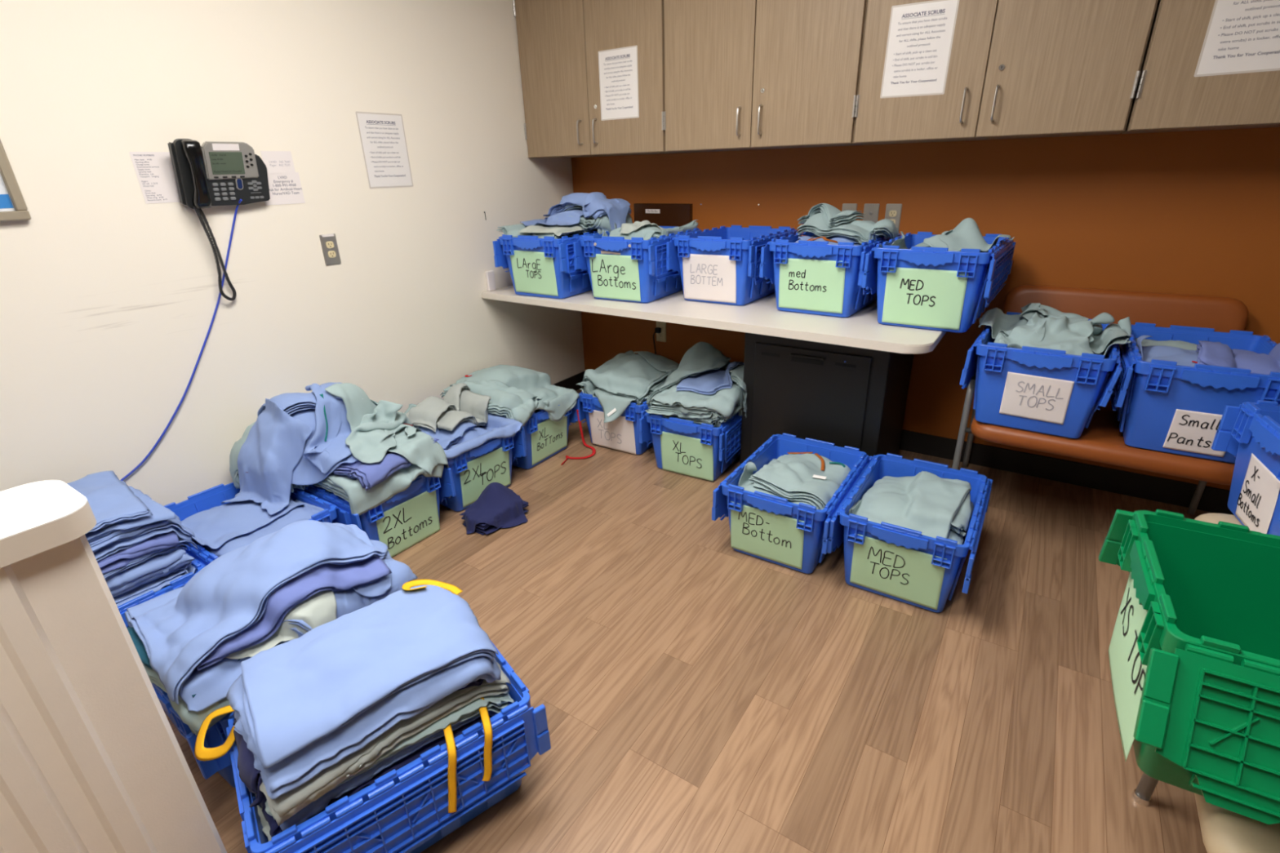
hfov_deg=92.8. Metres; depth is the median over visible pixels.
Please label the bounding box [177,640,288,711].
scrubs
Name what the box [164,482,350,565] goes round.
crate
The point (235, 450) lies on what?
scrubs
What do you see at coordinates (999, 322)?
scrubs
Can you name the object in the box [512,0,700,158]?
upper cabinet
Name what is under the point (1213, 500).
baseboard
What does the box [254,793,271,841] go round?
scrubs
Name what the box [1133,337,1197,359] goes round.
scrubs
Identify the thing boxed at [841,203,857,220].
wall plate
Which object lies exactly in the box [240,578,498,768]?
scrubs
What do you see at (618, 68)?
paper notice
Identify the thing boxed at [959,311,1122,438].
crate
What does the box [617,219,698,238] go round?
scrubs
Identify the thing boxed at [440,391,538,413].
scrubs
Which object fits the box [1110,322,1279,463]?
crate
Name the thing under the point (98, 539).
scrubs
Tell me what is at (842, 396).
base cabinet
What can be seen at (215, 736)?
crate
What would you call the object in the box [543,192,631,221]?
scrubs
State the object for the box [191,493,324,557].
scrubs
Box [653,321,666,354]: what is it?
wall outlet
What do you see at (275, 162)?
paper sheet
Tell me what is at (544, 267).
crate
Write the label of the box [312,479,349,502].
scrubs
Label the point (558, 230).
scrubs
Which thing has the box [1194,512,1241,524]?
chair
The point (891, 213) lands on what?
receptacle
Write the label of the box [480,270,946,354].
countertop
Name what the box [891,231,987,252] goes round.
scrubs
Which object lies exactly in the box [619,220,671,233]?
scrubs
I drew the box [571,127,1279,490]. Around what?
wall
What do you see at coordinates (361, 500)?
scrubs
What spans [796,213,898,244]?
scrubs
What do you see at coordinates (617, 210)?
scrubs
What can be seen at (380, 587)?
scrubs
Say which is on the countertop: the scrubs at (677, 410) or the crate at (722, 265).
the crate at (722, 265)
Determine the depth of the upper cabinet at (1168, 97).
1.91 m
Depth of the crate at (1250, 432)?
1.58 m
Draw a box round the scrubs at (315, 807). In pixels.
[279,710,497,831]
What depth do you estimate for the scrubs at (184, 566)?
1.88 m
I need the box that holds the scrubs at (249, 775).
[194,679,484,807]
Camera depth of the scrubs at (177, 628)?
1.50 m
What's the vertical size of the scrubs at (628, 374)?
0.161 m
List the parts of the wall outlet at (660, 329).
plate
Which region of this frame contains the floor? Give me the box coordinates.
[163,386,1214,852]
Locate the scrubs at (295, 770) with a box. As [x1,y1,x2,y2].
[226,656,500,799]
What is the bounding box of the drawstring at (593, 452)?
[560,409,595,465]
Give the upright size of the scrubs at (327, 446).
0.263 m
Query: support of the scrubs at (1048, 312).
on the scrubs
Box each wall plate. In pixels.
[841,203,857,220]
[862,203,879,222]
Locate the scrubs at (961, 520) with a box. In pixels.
[906,471,971,536]
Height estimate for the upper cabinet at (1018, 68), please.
0.825 m
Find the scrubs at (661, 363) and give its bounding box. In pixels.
[633,351,679,376]
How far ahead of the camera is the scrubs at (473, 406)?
2.88 m
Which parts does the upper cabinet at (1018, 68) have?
door, handle, handle, door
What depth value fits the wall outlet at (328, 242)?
2.60 m
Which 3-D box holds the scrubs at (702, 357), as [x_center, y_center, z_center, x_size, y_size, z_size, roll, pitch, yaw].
[0.224,-0.193,3.178,0.535,0.444,0.245,-12,25,-22]
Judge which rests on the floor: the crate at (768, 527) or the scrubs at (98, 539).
the crate at (768, 527)
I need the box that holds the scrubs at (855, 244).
[795,239,860,245]
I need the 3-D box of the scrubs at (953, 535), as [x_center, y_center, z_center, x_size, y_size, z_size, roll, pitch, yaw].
[0.989,0.312,2.189,0.355,0.106,0.425,15,28,33]
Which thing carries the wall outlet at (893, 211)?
attached to the wall at (1193, 212)
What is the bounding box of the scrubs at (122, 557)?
[97,530,178,573]
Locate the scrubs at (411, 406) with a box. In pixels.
[404,404,417,414]
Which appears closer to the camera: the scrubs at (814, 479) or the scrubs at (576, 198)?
the scrubs at (814, 479)
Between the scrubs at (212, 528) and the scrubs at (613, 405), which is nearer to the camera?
the scrubs at (212, 528)
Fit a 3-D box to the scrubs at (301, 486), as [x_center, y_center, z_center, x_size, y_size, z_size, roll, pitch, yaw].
[-1.327,0.091,2.506,0.368,0.195,0.467,13,27,31]
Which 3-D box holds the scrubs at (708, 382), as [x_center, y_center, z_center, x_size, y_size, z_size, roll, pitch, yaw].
[0.369,-0.253,3.069,0.274,0.119,0.420,7,24,20]
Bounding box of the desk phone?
[167,138,270,300]
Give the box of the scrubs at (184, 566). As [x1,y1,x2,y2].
[166,553,191,575]
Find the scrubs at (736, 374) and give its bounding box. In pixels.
[728,364,746,416]
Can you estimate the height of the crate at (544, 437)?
0.310 m
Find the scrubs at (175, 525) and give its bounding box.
[92,488,194,561]
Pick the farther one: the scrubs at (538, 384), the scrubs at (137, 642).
the scrubs at (538, 384)
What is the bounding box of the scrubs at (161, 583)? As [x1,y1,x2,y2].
[113,564,195,606]
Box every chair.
[1131,772,1279,852]
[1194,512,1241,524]
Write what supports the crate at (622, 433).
on the floor
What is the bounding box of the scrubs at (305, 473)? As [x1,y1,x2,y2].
[289,408,358,484]
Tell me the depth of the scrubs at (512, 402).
2.95 m
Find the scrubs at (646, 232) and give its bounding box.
[602,224,662,239]
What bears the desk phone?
attached to the wall at (108, 297)
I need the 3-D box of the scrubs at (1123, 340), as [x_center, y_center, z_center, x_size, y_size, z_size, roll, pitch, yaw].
[1.505,-0.337,2.218,0.396,0.080,0.453,7,25,21]
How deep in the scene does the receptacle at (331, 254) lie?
2.61 m
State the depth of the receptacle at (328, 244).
2.60 m
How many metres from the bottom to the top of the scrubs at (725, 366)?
0.506 m
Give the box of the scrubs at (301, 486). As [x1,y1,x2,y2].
[290,484,308,492]
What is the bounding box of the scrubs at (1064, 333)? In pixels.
[995,312,1093,355]
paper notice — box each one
[355,111,413,188]
[598,45,639,120]
[880,0,959,97]
[1194,0,1279,77]
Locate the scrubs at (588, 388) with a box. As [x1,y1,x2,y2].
[576,380,648,404]
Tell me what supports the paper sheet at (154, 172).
attached to the wall at (108, 297)
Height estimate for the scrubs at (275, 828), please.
0.090 m
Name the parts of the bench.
leg, leg, frame rail, armrest, seat, backrest, leg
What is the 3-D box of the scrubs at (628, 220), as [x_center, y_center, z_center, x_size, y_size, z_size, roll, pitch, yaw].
[-0.211,-1.122,3.290,0.340,0.185,0.290,17,29,37]
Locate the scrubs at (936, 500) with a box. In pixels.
[848,471,971,538]
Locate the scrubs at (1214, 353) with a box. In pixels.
[1195,340,1279,374]
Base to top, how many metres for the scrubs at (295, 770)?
0.108 m
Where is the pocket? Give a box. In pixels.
[633,203,692,226]
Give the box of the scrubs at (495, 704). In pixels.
[265,693,514,819]
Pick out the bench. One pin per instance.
(1102, 442)
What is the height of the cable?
1.011 m
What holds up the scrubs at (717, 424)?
on the scrubs
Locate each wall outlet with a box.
[319,233,341,265]
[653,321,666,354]
[884,204,902,229]
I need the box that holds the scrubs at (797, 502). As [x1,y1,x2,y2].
[768,458,813,506]
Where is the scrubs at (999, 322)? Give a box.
[977,307,1039,338]
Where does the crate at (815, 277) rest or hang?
on the countertop
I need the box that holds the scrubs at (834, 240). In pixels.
[797,234,857,244]
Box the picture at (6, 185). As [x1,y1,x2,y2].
[0,173,14,211]
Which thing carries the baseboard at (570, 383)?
attached to the wall at (108, 297)
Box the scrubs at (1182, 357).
[1136,335,1198,366]
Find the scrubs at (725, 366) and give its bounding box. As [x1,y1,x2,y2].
[689,361,730,375]
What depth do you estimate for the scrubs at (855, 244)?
2.60 m
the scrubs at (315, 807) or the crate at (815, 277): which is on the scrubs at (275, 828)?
the scrubs at (315, 807)
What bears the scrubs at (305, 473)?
on the scrubs at (369, 475)
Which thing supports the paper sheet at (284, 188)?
attached to the wall at (108, 297)
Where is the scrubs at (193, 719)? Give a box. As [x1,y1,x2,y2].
[142,663,230,735]
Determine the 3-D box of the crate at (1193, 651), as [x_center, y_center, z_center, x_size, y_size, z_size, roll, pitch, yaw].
[1.077,0.417,0.917,0.596,0.310,0.544,12,26,28]
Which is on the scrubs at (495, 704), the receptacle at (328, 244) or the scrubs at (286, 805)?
the scrubs at (286, 805)
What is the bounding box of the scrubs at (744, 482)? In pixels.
[737,462,782,497]
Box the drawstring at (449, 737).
[443,723,457,813]
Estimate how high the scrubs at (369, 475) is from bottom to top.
0.101 m
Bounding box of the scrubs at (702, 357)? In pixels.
[646,342,730,408]
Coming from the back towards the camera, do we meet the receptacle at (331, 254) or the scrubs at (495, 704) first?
the receptacle at (331, 254)
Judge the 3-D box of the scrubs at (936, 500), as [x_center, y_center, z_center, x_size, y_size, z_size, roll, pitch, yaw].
[0.966,0.273,2.172,0.339,0.127,0.427,13,27,31]
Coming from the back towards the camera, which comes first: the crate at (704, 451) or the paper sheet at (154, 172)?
the crate at (704, 451)
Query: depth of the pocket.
3.48 m
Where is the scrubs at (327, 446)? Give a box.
[303,382,351,474]
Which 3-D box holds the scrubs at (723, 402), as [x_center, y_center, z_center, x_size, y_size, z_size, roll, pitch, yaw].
[0.341,-0.188,3.025,0.433,0.124,0.511,12,26,29]
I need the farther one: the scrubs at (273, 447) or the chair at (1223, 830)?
the scrubs at (273, 447)
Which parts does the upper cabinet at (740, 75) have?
door, handle, handle, door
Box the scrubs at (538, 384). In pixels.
[443,364,579,423]
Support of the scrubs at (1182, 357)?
on the scrubs at (1214, 353)
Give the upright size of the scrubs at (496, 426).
0.082 m
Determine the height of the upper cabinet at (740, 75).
0.825 m
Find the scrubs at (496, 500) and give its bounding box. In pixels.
[463,482,528,533]
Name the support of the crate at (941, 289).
on the countertop
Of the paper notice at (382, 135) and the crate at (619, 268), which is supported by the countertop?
the crate at (619, 268)
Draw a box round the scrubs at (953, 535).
[947,501,973,544]
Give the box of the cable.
[120,199,242,480]
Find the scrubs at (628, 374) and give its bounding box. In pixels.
[581,350,667,399]
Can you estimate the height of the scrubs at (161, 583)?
0.056 m
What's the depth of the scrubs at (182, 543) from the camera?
1.79 m
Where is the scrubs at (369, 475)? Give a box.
[332,438,439,490]
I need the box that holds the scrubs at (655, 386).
[585,375,667,395]
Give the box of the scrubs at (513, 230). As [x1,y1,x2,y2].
[496,223,597,239]
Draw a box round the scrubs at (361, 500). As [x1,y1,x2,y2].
[324,464,444,515]
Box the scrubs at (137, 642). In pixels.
[126,626,240,697]
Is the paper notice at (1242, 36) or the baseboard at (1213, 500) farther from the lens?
the baseboard at (1213, 500)
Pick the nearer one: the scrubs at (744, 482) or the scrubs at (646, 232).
the scrubs at (744, 482)
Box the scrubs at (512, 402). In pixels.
[462,379,542,426]
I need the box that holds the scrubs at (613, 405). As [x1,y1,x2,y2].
[591,387,648,422]
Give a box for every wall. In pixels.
[0,0,584,506]
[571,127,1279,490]
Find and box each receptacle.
[325,241,333,248]
[328,250,336,257]
[888,210,897,217]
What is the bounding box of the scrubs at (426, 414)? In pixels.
[405,382,471,431]
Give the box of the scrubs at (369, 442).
[345,400,421,463]
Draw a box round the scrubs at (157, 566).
[105,547,195,597]
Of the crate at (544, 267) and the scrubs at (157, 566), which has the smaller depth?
the scrubs at (157, 566)
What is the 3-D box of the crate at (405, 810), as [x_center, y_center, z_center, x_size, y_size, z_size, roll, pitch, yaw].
[-0.580,0.764,1.431,0.596,0.310,0.446,-18,28,-33]
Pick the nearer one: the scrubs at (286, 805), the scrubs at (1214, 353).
the scrubs at (286, 805)
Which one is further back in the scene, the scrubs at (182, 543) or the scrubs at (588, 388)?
the scrubs at (588, 388)
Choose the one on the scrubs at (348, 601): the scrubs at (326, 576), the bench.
the scrubs at (326, 576)
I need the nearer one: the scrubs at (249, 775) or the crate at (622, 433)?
the scrubs at (249, 775)
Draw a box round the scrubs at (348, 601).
[281,550,417,637]
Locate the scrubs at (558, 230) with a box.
[517,225,584,235]
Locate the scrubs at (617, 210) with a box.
[582,191,630,231]
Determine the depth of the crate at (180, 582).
1.78 m
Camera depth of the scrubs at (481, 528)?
2.58 m
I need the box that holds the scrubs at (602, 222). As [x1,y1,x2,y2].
[548,214,616,232]
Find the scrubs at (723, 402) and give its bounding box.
[648,377,741,418]
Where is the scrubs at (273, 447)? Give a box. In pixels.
[221,398,312,515]
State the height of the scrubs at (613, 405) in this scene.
0.130 m
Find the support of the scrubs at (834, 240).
on the scrubs at (855, 244)
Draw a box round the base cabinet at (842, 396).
[739,332,913,465]
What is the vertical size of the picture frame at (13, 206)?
0.620 m
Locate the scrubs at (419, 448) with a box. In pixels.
[324,382,449,497]
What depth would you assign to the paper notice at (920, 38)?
2.28 m
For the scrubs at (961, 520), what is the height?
0.139 m
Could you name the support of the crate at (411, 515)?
on the floor
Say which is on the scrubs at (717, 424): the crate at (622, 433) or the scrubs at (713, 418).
the scrubs at (713, 418)
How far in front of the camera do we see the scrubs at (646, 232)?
3.00 m
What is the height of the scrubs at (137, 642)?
0.101 m
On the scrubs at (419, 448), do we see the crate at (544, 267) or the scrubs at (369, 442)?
the scrubs at (369, 442)
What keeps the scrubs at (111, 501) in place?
on the scrubs at (98, 539)
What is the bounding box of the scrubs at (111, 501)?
[66,471,152,534]
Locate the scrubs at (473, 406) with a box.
[435,389,491,431]
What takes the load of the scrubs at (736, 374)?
on the scrubs at (723, 402)
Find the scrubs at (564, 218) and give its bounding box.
[520,209,583,226]
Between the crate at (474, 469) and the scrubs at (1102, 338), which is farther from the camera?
the crate at (474, 469)
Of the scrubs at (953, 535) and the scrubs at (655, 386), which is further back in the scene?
the scrubs at (655, 386)
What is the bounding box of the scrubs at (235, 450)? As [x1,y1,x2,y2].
[229,422,290,495]
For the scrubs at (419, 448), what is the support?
on the crate at (411, 515)
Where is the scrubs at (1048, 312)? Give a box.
[1018,302,1114,342]
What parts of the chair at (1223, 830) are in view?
leg, seat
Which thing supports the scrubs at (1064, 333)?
on the scrubs at (1123, 340)
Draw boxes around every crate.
[117,559,205,627]
[151,682,235,787]
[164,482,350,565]
[219,626,551,852]
[297,465,456,557]
[439,430,526,511]
[493,231,597,298]
[503,398,581,469]
[573,226,702,303]
[573,391,653,454]
[639,412,742,481]
[666,225,797,306]
[711,433,872,573]
[759,231,901,317]
[826,453,992,612]
[861,231,1015,333]
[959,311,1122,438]
[1098,509,1279,824]
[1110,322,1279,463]
[1211,400,1279,536]
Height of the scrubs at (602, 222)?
0.166 m
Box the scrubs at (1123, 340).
[994,332,1130,355]
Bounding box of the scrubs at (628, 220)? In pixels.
[564,203,632,234]
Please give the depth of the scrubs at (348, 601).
1.62 m
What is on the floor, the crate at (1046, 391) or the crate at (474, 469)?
the crate at (474, 469)
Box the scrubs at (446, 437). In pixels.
[413,420,476,449]
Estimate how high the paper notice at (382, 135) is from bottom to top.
0.305 m
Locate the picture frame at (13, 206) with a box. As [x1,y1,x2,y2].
[0,139,31,221]
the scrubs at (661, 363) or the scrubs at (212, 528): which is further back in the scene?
the scrubs at (661, 363)
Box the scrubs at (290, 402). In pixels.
[257,391,316,416]
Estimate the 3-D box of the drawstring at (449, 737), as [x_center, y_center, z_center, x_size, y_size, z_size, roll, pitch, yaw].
[-0.400,0.719,1.302,0.036,0.187,0.090,-5,23,-8]
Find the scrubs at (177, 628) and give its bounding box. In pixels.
[124,520,386,704]
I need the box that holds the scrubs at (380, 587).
[352,539,391,596]
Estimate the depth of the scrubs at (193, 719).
1.34 m
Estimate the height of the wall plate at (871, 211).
0.125 m
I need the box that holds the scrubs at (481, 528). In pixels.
[459,500,528,534]
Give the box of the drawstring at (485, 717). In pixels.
[478,697,493,781]
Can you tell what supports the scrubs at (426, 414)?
on the scrubs at (473, 406)
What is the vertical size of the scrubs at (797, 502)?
0.083 m
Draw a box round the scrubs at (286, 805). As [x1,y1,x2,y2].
[257,662,511,826]
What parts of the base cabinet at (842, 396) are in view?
door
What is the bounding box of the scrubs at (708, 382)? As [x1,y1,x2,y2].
[675,361,743,394]
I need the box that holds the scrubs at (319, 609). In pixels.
[225,589,336,659]
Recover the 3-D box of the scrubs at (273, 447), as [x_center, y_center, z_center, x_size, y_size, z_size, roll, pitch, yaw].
[-1.370,0.100,2.232,0.275,0.352,0.263,9,25,24]
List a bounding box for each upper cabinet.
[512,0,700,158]
[663,0,871,152]
[853,0,1158,144]
[1121,0,1279,133]
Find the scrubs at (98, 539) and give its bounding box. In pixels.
[84,480,176,551]
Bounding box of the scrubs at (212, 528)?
[181,497,304,549]
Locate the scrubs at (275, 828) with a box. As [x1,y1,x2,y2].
[260,715,493,836]
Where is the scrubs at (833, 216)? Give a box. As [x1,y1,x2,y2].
[797,203,864,226]
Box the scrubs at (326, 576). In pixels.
[195,555,391,670]
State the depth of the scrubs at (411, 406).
3.04 m
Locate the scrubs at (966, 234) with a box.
[923,217,1014,251]
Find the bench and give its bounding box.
[951,284,1248,515]
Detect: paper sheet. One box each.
[128,151,180,204]
[260,151,295,173]
[264,172,305,205]
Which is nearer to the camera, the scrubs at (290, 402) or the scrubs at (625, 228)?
the scrubs at (290, 402)
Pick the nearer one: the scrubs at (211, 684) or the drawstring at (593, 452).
the scrubs at (211, 684)
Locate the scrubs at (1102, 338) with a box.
[1022,312,1131,353]
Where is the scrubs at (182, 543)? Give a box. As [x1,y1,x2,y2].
[102,535,198,579]
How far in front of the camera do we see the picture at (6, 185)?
1.77 m
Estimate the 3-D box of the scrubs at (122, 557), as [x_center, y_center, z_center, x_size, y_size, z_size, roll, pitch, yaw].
[-1.657,0.358,1.811,0.443,0.102,0.404,13,27,31]
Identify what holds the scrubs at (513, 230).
on the scrubs
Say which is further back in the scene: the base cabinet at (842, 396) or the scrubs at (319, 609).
the base cabinet at (842, 396)
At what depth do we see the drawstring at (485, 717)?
1.31 m
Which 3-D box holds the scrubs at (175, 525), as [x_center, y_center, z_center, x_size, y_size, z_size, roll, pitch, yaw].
[-1.644,0.320,1.839,0.442,0.120,0.394,13,27,31]
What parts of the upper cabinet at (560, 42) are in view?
door, handle, handle, door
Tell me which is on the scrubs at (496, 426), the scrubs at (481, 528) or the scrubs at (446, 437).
the scrubs at (446, 437)
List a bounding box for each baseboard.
[551,370,585,391]
[899,429,1233,515]
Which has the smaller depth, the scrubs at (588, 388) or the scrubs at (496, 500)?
the scrubs at (496, 500)
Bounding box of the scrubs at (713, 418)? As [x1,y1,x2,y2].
[652,403,737,424]
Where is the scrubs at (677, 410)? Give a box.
[644,404,736,418]
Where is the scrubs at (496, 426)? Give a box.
[444,413,523,458]
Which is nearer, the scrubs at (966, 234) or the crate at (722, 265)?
the scrubs at (966, 234)
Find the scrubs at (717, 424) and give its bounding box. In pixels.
[657,405,742,427]
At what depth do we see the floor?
1.77 m
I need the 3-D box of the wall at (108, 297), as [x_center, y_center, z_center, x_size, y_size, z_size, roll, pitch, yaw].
[-1.857,-0.647,1.890,0.100,2.620,5.280,13,27,31]
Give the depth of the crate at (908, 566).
2.06 m
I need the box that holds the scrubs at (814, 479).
[748,452,851,509]

